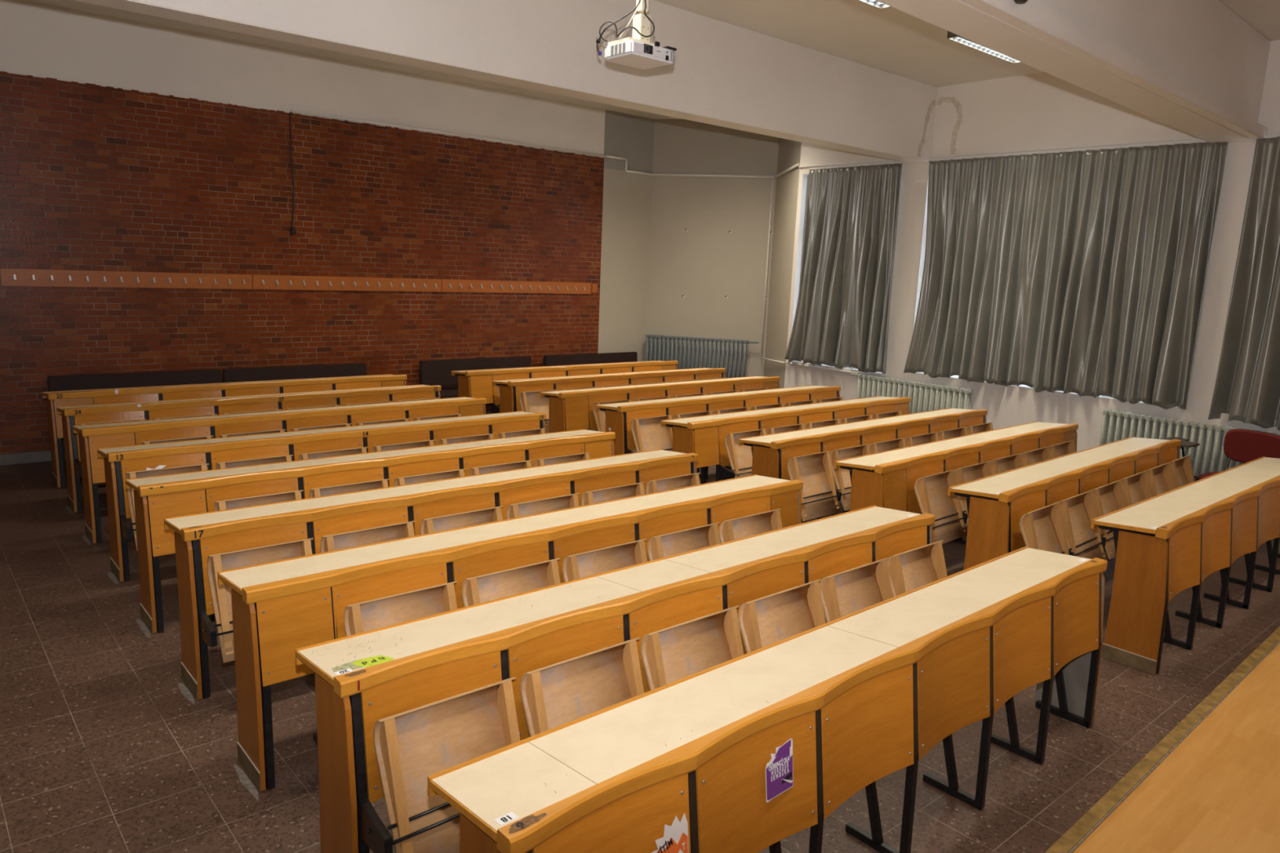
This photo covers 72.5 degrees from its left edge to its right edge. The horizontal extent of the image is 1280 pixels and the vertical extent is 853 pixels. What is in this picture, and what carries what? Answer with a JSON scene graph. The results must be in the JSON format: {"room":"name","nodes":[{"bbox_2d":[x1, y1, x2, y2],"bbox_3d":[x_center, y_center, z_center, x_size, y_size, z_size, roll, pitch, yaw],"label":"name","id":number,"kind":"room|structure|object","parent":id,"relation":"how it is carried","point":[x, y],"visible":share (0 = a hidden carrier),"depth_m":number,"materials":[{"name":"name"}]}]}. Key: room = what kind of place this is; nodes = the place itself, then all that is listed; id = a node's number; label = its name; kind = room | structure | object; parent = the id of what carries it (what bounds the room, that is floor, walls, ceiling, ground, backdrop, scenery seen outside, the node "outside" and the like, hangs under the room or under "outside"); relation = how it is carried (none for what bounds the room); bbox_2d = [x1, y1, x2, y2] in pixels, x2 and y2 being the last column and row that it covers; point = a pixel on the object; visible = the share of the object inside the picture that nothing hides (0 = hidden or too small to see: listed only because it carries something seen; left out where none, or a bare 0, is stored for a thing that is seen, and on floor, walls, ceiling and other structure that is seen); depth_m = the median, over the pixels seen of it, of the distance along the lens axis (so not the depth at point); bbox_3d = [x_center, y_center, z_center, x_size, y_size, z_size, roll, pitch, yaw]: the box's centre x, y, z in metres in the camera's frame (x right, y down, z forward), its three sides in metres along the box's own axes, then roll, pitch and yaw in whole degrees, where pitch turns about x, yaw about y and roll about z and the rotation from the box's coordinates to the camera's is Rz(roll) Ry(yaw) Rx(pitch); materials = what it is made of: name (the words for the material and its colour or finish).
{"room":"lecture hall","nodes":[
{"label":"lecture hall","id":0,"kind":"room"},
{"bbox_2d":[0,71,604,454],"bbox_3d":[-4.342,-1.544,8.793,10.000,3.330,0.032,-7,14,-40],"label":"brick wall","id":1,"kind":"structure","parent":0,"point":[93,177],"depth_m":9.05,"materials":[{"name":"red brick"}]},
{"bbox_2d":[0,268,252,288],"bbox_3d":[-4.811,-1.404,8.352,2.115,0.150,0.056,-7,14,-40],"label":"coat rack","id":2,"kind":"object","parent":1,"relation":"attached to","point":[9,277],"visible":1,"depth_m":8.27,"materials":[{"name":"brown wood"}]},
{"bbox_2d":[0,411,491,465],"bbox_3d":[-4.403,0.144,9.091,10.000,0.100,0.022,-7,14,-40],"label":"baseboard","id":3,"kind":"structure","parent":1,"relation":"attached to","point":[43,455],"depth_m":8.02,"materials":[{"name":"black"}]},
{"bbox_2d":[252,274,441,292],"bbox_3d":[-3.187,-1.591,9.742,2.165,0.150,0.056,-7,14,-40],"label":"coat rack","id":4,"kind":"object","parent":1,"relation":"attached to","point":[259,282],"visible":1,"depth_m":9.66,"materials":[{"name":"brown wood"}]},
{"bbox_2d":[441,279,591,293],"bbox_3d":[-1.513,-1.784,11.175,2.250,0.150,0.056,-7,14,-40],"label":"coat rack","id":5,"kind":"object","parent":1,"relation":"attached to","point":[447,285],"visible":1,"depth_m":11.11,"materials":[{"name":"brown wood"}]},
{"bbox_2d":[290,109,799,177],"bbox_3d":[-1.003,-3.421,10.895,6.124,0.183,1.961,-1,11,-18],"label":"duct","id":6,"kind":"object","parent":1,"relation":"attached to","point":[291,110],"visible":1,"depth_m":10.88,"materials":[{"name":"white plastic"}]},
{"bbox_2d":[288,111,296,235],"bbox_3d":[-3.636,-2.636,9.117,0.055,1.252,0.060,-7,14,-40],"label":"hanging cable","id":7,"kind":"object","parent":6,"relation":"hanging from","point":[292,231],"visible":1,"depth_m":9.14,"materials":[{"name":"black plastic"}]},
{"bbox_2d":[591,284,597,293],"bbox_3d":[-0.620,-1.895,11.969,0.090,0.120,0.008,-7,14,-40],"label":"wall plate","id":8,"kind":"object","parent":1,"relation":"attached to","point":[594,286],"visible":1,"depth_m":11.96,"materials":[{"name":"brown wood"}]},
{"bbox_2d":[0,0,604,157],"bbox_3d":[-4.411,-1.815,8.837,10.000,4.040,0.250,-7,14,-40],"label":"wall","id":9,"kind":"structure","parent":0,"point":[37,39],"depth_m":8.82,"materials":[{"name":"white paint"}]},
{"bbox_2d":[597,109,654,361],"bbox_3d":[-0.293,-2.289,12.361,0.882,4.040,0.250,-7,14,-40],"label":"wall","id":10,"kind":"structure","parent":0,"point":[627,196],"depth_m":12.19,"materials":[{"name":"beige paint"}]},
{"bbox_2d":[0,430,1279,852],"bbox_3d":[0.454,1.132,5.402,12.800,0.120,13.000,-7,14,-40],"label":"floor","id":11,"kind":"structure","parent":0,"point":[102,749],"depth_m":3.79,"materials":[{"name":"tile"}]},
{"bbox_2d":[64,505,72,514],"bbox_3d":[-4.369,0.637,6.680,0.034,0.001,0.284,-7,14,-40],"label":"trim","id":12,"kind":"structure","parent":11,"relation":"on","point":[68,508],"depth_m":6.68,"materials":[{"name":"metal"}]},
{"bbox_2d":[82,535,91,544],"bbox_3d":[-3.812,0.781,6.016,0.032,0.001,0.252,-7,14,-40],"label":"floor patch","id":13,"kind":"structure","parent":11,"relation":"on","point":[86,540],"depth_m":6.00,"materials":[{"name":"metal"}]},
{"bbox_2d":[106,572,119,584],"bbox_3d":[-3.223,0.929,5.343,0.036,0.001,0.276,-7,14,-40],"label":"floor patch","id":14,"kind":"structure","parent":11,"relation":"on","point":[111,575],"depth_m":5.34,"materials":[{"name":"metal"}]},
{"bbox_2d":[47,368,222,461],"bbox_3d":[-4.724,-0.093,8.366,1.485,0.800,0.500,-7,14,-40],"label":"bench","id":15,"kind":"object","parent":11,"relation":"on","point":[114,380],"visible":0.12,"depth_m":8.40,"materials":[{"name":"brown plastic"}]},
{"bbox_2d":[136,617,150,638],"bbox_3d":[-2.652,1.076,4.667,0.034,0.001,0.319,-7,14,-40],"label":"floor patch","id":16,"kind":"structure","parent":11,"relation":"on","point":[143,627],"depth_m":4.67,"materials":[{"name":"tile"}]},
{"bbox_2d":[177,682,194,704],"bbox_3d":[-2.078,1.222,4.002,0.032,0.001,0.256,-7,14,-40],"label":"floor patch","id":17,"kind":"structure","parent":11,"relation":"on","point":[182,687],"depth_m":4.01,"materials":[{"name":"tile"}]},
{"bbox_2d":[42,373,407,488],"bbox_3d":[-3.700,-0.032,8.276,3.150,0.791,0.619,-7,14,-40],"label":"desk","id":18,"kind":"object","parent":11,"relation":"on","point":[55,399],"visible":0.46,"depth_m":7.82,"materials":[{"name":"brown wood"}]},
{"bbox_2d":[233,764,258,800],"bbox_3d":[-1.512,1.365,3.351,0.033,0.001,0.307,-7,14,-40],"label":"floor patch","id":19,"kind":"structure","parent":11,"relation":"on","point":[244,780],"depth_m":3.35,"materials":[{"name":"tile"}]},
{"bbox_2d":[56,384,440,512],"bbox_3d":[-3.165,0.112,7.616,3.103,0.790,0.619,-7,14,-41],"label":"desk","id":20,"kind":"object","parent":11,"relation":"on","point":[193,407],"visible":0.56,"depth_m":7.15,"materials":[{"name":"brown wood"}]},
{"bbox_2d":[72,396,486,543],"bbox_3d":[-2.604,0.261,6.946,3.102,0.784,0.619,-7,14,-41],"label":"desk","id":21,"kind":"object","parent":11,"relation":"on","point":[197,428],"visible":0.41,"depth_m":6.48,"materials":[{"name":"brown wood"}]},
{"bbox_2d":[222,363,366,389],"bbox_3d":[-3.570,-0.226,9.353,1.525,0.800,0.500,-7,14,-40],"label":"bench","id":22,"kind":"object","parent":11,"relation":"on","point":[272,373],"visible":0.2,"depth_m":9.39,"materials":[{"name":"brown plastic"}]},
{"bbox_2d":[97,411,546,582],"bbox_3d":[-2.015,0.405,6.294,3.127,0.784,0.619,-6,14,-40],"label":"desk","id":23,"kind":"object","parent":11,"relation":"on","point":[136,461],"visible":0.44,"depth_m":5.80,"materials":[{"name":"brown wood"}]},
{"bbox_2d":[125,429,615,634],"bbox_3d":[-1.431,0.555,5.603,3.127,0.784,0.619,-6,14,-40],"label":"desk","id":24,"kind":"object","parent":11,"relation":"on","point":[156,498],"visible":0.44,"depth_m":5.09,"materials":[{"name":"brown wood"}]},
{"bbox_2d":[164,448,700,700],"bbox_3d":[-0.860,0.697,4.959,3.147,0.785,0.619,-7,14,-40],"label":"desk","id":25,"kind":"object","parent":11,"relation":"on","point":[251,535],"visible":0.43,"depth_m":4.39,"materials":[{"name":"brown wood"}]},
{"bbox_2d":[419,355,531,398],"bbox_3d":[-1.891,-0.419,10.790,1.570,0.800,0.500,-7,14,-40],"label":"bench","id":26,"kind":"object","parent":11,"relation":"on","point":[432,372],"visible":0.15,"depth_m":10.64,"materials":[{"name":"brown plastic"}]},
{"bbox_2d":[217,474,803,792],"bbox_3d":[-0.285,0.840,4.311,3.165,0.784,0.619,-6,14,-40],"label":"desk","id":27,"kind":"object","parent":11,"relation":"on","point":[281,607],"visible":0.45,"depth_m":3.74,"materials":[{"name":"brown wood"}]},
{"bbox_2d":[451,360,678,413],"bbox_3d":[-0.754,-0.367,10.794,3.180,0.784,0.619,-6,14,-40],"label":"desk","id":28,"kind":"object","parent":11,"relation":"on","point":[474,384],"visible":0.38,"depth_m":10.19,"materials":[{"name":"brown wood"}]},
{"bbox_2d":[542,351,637,366],"bbox_3d":[-0.529,-0.576,11.956,1.610,0.800,0.500,-7,14,-40],"label":"bench","id":29,"kind":"object","parent":11,"relation":"on","point":[624,357],"visible":0.18,"depth_m":11.99,"materials":[{"name":"black plastic"}]},
{"bbox_2d":[491,368,726,433],"bbox_3d":[-0.182,-0.222,10.134,3.177,0.784,0.619,-6,14,-40],"label":"desk","id":30,"kind":"object","parent":11,"relation":"on","point":[523,395],"visible":0.33,"depth_m":9.52,"materials":[{"name":"brown wood"}]},
{"bbox_2d":[295,505,947,852],"bbox_3d":[0.285,0.979,3.675,3.188,0.785,0.619,-7,14,-40],"label":"desk","id":31,"kind":"object","parent":11,"relation":"on","point":[439,692],"visible":0.64,"depth_m":3.05,"materials":[{"name":"brown wood"}]},
{"bbox_2d":[540,376,780,432],"bbox_3d":[0.405,-0.077,9.475,3.170,0.784,0.619,-6,14,-40],"label":"desk","id":32,"kind":"object","parent":11,"relation":"on","point":[574,409],"visible":0.42,"depth_m":8.82,"materials":[{"name":"brown wood"}]},
{"bbox_2d":[645,334,758,377],"bbox_3d":[0.860,-0.754,12.561,1.620,1.045,0.120,4,11,11],"label":"radiator","id":33,"kind":"object","parent":11,"relation":"on","point":[673,338],"visible":0.56,"depth_m":12.48,"materials":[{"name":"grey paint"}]},
{"bbox_2d":[595,385,844,479],"bbox_3d":[0.980,0.066,8.825,3.170,0.784,0.619,-7,14,-40],"label":"desk","id":34,"kind":"object","parent":11,"relation":"on","point":[636,424],"visible":0.39,"depth_m":8.16,"materials":[{"name":"brown wood"}]},
{"bbox_2d":[427,546,1107,852],"bbox_3d":[0.795,1.105,3.100,3.182,0.786,0.418,-7,14,-41],"label":"desk","id":35,"kind":"object","parent":11,"relation":"on","point":[753,751],"visible":1,"depth_m":2.67,"materials":[{"name":"brown wood"}]},
{"bbox_2d":[660,395,911,484],"bbox_3d":[1.555,0.213,8.150,3.154,0.784,0.619,-7,14,-40],"label":"desk","id":36,"kind":"object","parent":11,"relation":"on","point":[715,437],"visible":0.44,"depth_m":7.47,"materials":[{"name":"brown wood"}]},
{"bbox_2d":[737,408,993,522],"bbox_3d":[2.114,0.355,7.502,3.142,0.784,0.619,-7,14,-41],"label":"desk","id":37,"kind":"object","parent":11,"relation":"on","point":[807,455],"visible":0.52,"depth_m":6.78,"materials":[{"name":"brown wood"}]},
{"bbox_2d":[850,373,973,413],"bbox_3d":[3.015,-0.097,9.963,0.120,0.865,1.550,-7,14,-40],"label":"radiator","id":38,"kind":"object","parent":11,"relation":"on","point":[925,397],"visible":0.44,"depth_m":9.78,"materials":[{"name":"white metal"}]},
{"bbox_2d":[834,421,1078,546],"bbox_3d":[2.687,0.496,6.861,3.135,0.784,0.619,-7,14,-42],"label":"desk","id":39,"kind":"object","parent":11,"relation":"on","point":[917,478],"visible":0.49,"depth_m":6.18,"materials":[{"name":"brown wood"}]},
{"bbox_2d":[947,436,1195,570],"bbox_3d":[3.240,0.631,6.250,3.126,0.784,0.619,-7,14,-42],"label":"desk","id":40,"kind":"object","parent":11,"relation":"on","point":[1050,505],"visible":0.58,"depth_m":5.66,"materials":[{"name":"brown wood"}]},
{"bbox_2d":[1072,642,1279,852],"bbox_3d":[2.749,1.750,1.722,11.000,0.175,3.935,-7,14,-40],"label":"platform","id":41,"kind":"object","parent":11,"relation":"on","point":[1218,791],"depth_m":3.25,"materials":[{"name":"brown wood"}]},
{"bbox_2d":[1044,626,1279,852],"bbox_3d":[1.573,1.381,3.047,11.005,0.030,0.051,-7,14,-42],"label":"trim","id":42,"kind":"structure","parent":41,"relation":"attached to","point":[1101,808],"depth_m":3.47,"materials":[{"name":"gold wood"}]},
{"bbox_2d":[1068,640,1279,852],"bbox_3d":[1.591,1.386,3.026,11.004,0.030,0.006,-7,14,-42],"label":"trim","id":43,"kind":"structure","parent":41,"relation":"attached to","point":[1074,848],"depth_m":3.46,"materials":[{"name":"wood"}]},
{"bbox_2d":[1090,456,1279,675],"bbox_3d":[3.780,0.755,5.692,3.150,0.785,0.418,-7,14,-40],"label":"desk","id":44,"kind":"object","parent":11,"relation":"on","point":[1198,529],"visible":1,"depth_m":4.88,"materials":[{"name":"brown wood"}]},
{"bbox_2d":[1098,409,1276,479],"bbox_3d":[4.929,0.388,7.791,0.120,0.850,1.620,-7,14,-40],"label":"radiator","id":45,"kind":"object","parent":11,"relation":"on","point":[1116,424],"visible":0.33,"depth_m":7.84,"materials":[{"name":"white metal"}]},
{"bbox_2d":[1158,428,1279,481],"bbox_3d":[4.799,0.456,7.295,0.603,0.876,0.846,-5,13,-36],"label":"chair","id":46,"kind":"object","parent":11,"relation":"on","point":[1240,445],"visible":0.39,"depth_m":7.28,"materials":[{"name":"red fabric"}]},
{"bbox_2d":[26,0,1279,119],"bbox_3d":[0.624,-2.971,4.651,12.800,0.150,13.000,-7,14,-40],"label":"ceiling","id":47,"kind":"structure","parent":0,"point":[890,39],"depth_m":7.68,"materials":[{"name":"paint"}]},
{"bbox_2d":[73,0,937,163],"bbox_3d":[-1.165,-2.804,5.915,11.300,0.778,0.250,-7,14,-40],"label":"ceiling beam","id":48,"kind":"structure","parent":47,"relation":"attached to","point":[722,73],"depth_m":6.60,"materials":[{"name":"paint"}]},
{"bbox_2d":[916,99,935,157],"bbox_3d":[3.083,-3.211,9.398,0.268,0.620,0.001,-7,14,-40],"label":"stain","id":49,"kind":"structure","parent":48,"relation":"attached to","point":[932,104],"depth_m":9.39,"materials":[{"name":"beige paint"}]},
{"bbox_2d":[607,0,654,45],"bbox_3d":[-0.006,-2.540,4.859,0.260,0.822,0.190,-7,14,-40],"label":"mount","id":50,"kind":"object","parent":47,"relation":"attached to","point":[641,22],"visible":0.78,"depth_m":4.91,"materials":[{"name":"beige metal"}]},
{"bbox_2d":[596,0,640,52],"bbox_3d":[-0.124,-2.285,4.813,0.256,0.412,0.099,5,11,14],"label":"cable","id":51,"kind":"object","parent":50,"relation":"attached to","point":[638,2],"visible":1,"depth_m":4.79,"materials":[{"name":"black plastic"}]},
{"bbox_2d":[595,36,600,43],"bbox_3d":[-0.233,-2.164,4.891,0.024,0.036,0.033,-7,14,-40],"label":"adapter","id":52,"kind":"object","parent":51,"relation":"attached to","point":[597,41],"visible":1,"depth_m":4.88,"materials":[{"name":"black plastic"}]},
{"bbox_2d":[619,0,640,38],"bbox_3d":[-0.059,-2.333,4.832,0.123,0.330,0.061,6,11,17],"label":"cable","id":53,"kind":"object","parent":50,"relation":"attached to","point":[640,1],"visible":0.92,"depth_m":4.83,"materials":[{"name":"beige plastic"}]},
{"bbox_2d":[616,0,654,37],"bbox_3d":[-0.013,-2.314,4.803,0.217,0.335,0.072,0,11,-13],"label":"cable","id":54,"kind":"object","parent":50,"relation":"attached to","point":[645,14],"visible":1,"depth_m":4.82,"materials":[{"name":"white plastic"}]},
{"bbox_2d":[604,40,676,69],"bbox_3d":[-0.005,-2.110,4.938,0.331,0.092,0.274,-7,14,-40],"label":"projector","id":55,"kind":"object","parent":50,"relation":"hanging from","point":[632,53],"visible":1,"depth_m":4.87,"materials":[{"name":"white plastic"}]},
{"bbox_2d":[599,20,617,41],"bbox_3d":[-0.177,-2.210,4.883,0.102,0.107,0.025,4,10,8],"label":"cable","id":56,"kind":"object","parent":55,"relation":"attached to","point":[603,24],"visible":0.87,"depth_m":4.88,"materials":[{"name":"black plastic"}]},
{"bbox_2d":[610,42,625,55],"bbox_3d":[-0.120,-2.084,4.822,0.003,0.051,0.126,-7,14,-40],"label":"vent grille","id":57,"kind":"object","parent":55,"relation":"attached to","point":[618,49],"depth_m":4.82,"materials":[{"name":"grey plastic"}]},
{"bbox_2d":[670,50,674,61],"bbox_3d":[0.183,-2.090,4.929,0.029,0.052,0.003,-7,14,-40],"label":"vent grille","id":58,"kind":"object","parent":55,"relation":"attached to","point":[672,52],"depth_m":4.93,"materials":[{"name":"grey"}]},
{"bbox_2d":[857,0,890,8],"bbox_3d":[1.409,-3.055,5.946,1.240,0.084,0.300,-7,14,-40],"label":"light","id":59,"kind":"object","parent":47,"relation":"attached to","point":[875,3],"visible":0.56,"depth_m":6.38,"materials":[{"name":"grey"}]},
{"bbox_2d":[946,31,1020,62],"bbox_3d":[3.050,-3.259,7.428,1.120,0.084,0.300,-7,14,-40],"label":"light","id":60,"kind":"object","parent":47,"relation":"attached to","point":[951,36],"visible":0.28,"depth_m":7.43,"materials":[{"name":"grey"}]},
{"bbox_2d":[876,0,1271,142],"bbox_3d":[0.941,-2.274,3.527,11.318,0.790,0.395,-7,14,-42],"label":"ceiling beam","id":61,"kind":"structure","parent":47,"relation":"attached to","point":[1196,68],"depth_m":5.50,"materials":[{"name":"paint"}]},
{"bbox_2d":[1013,0,1026,4],"bbox_3d":[1.791,-2.061,4.090,0.064,0.141,0.064,-7,14,-40],"label":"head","id":62,"kind":"object","parent":61,"relation":"attached to","point":[1018,2],"visible":1,"depth_m":4.09},
{"bbox_2d":[644,119,779,377],"bbox_3d":[0.998,-2.261,12.503,1.741,4.040,0.250,4,11,11],"label":"wall","id":63,"kind":"structure","parent":0,"point":[708,243],"depth_m":12.31,"materials":[{"name":"beige paint"}]},
{"bbox_2d":[763,137,808,388],"bbox_3d":[1.956,-2.070,11.675,0.150,4.040,1.114,1,10,-6],"label":"wall","id":64,"kind":"structure","parent":0,"point":[789,151],"depth_m":11.60,"materials":[{"name":"beige paint"}]},
{"bbox_2d":[760,179,857,373],"bbox_3d":[2.069,-1.970,11.149,0.329,2.459,2.176,-2,11,-24],"label":"pipe","id":65,"kind":"object","parent":64,"relation":"attached to","point":[772,180],"visible":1,"depth_m":12.05,"materials":[{"name":"white metal"}]},
{"bbox_2d":[783,40,1279,475],"bbox_3d":[5.330,-1.163,7.486,0.280,4.040,10.070,-7,14,-40],"label":"wall","id":66,"kind":"structure","parent":0,"point":[1039,110],"depth_m":8.74,"materials":[{"name":"white paint"}]},
{"bbox_2d":[790,360,882,375],"bbox_3d":[2.434,-0.729,10.804,0.180,0.027,1.400,-7,14,-40],"label":"windowsill","id":67,"kind":"structure","parent":66,"relation":"attached to","point":[855,370],"depth_m":10.69,"materials":[{"name":"white paint"}]},
{"bbox_2d":[784,161,906,373],"bbox_3d":[2.398,-1.896,10.478,0.257,2.403,1.520,-7,14,-40],"label":"curtain","id":68,"kind":"object","parent":66,"relation":"hanging from","point":[841,321],"visible":1,"depth_m":10.40,"materials":[{"name":"grey fabric"}]},
{"bbox_2d":[935,96,962,155],"bbox_3d":[3.296,-3.225,9.366,0.001,0.630,0.338,-7,14,-40],"label":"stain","id":69,"kind":"structure","parent":66,"relation":"attached to","point":[954,100],"depth_m":9.30,"materials":[{"name":"beige paint"}]},
{"bbox_2d":[798,130,1279,167],"bbox_3d":[5.272,-2.417,7.159,0.032,0.018,10.070,-7,14,-40],"label":"rail","id":70,"kind":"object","parent":66,"relation":"attached to","point":[1273,131],"depth_m":8.62,"materials":[{"name":"white metal"}]},
{"bbox_2d":[903,139,1228,409],"bbox_3d":[4.000,-1.518,8.636,0.266,2.352,2.863,-7,14,-40],"label":"curtain","id":71,"kind":"object","parent":66,"relation":"hanging from","point":[1082,272],"visible":1,"depth_m":8.43,"materials":[{"name":"grey fabric"}]},
{"bbox_2d":[1208,134,1279,430],"bbox_3d":[6.236,-0.939,6.120,0.262,2.403,3.634,-7,14,-40],"label":"curtain","id":72,"kind":"object","parent":66,"relation":"hanging from","point":[1246,388],"visible":0.99,"depth_m":7.32,"materials":[{"name":"grey fabric"}]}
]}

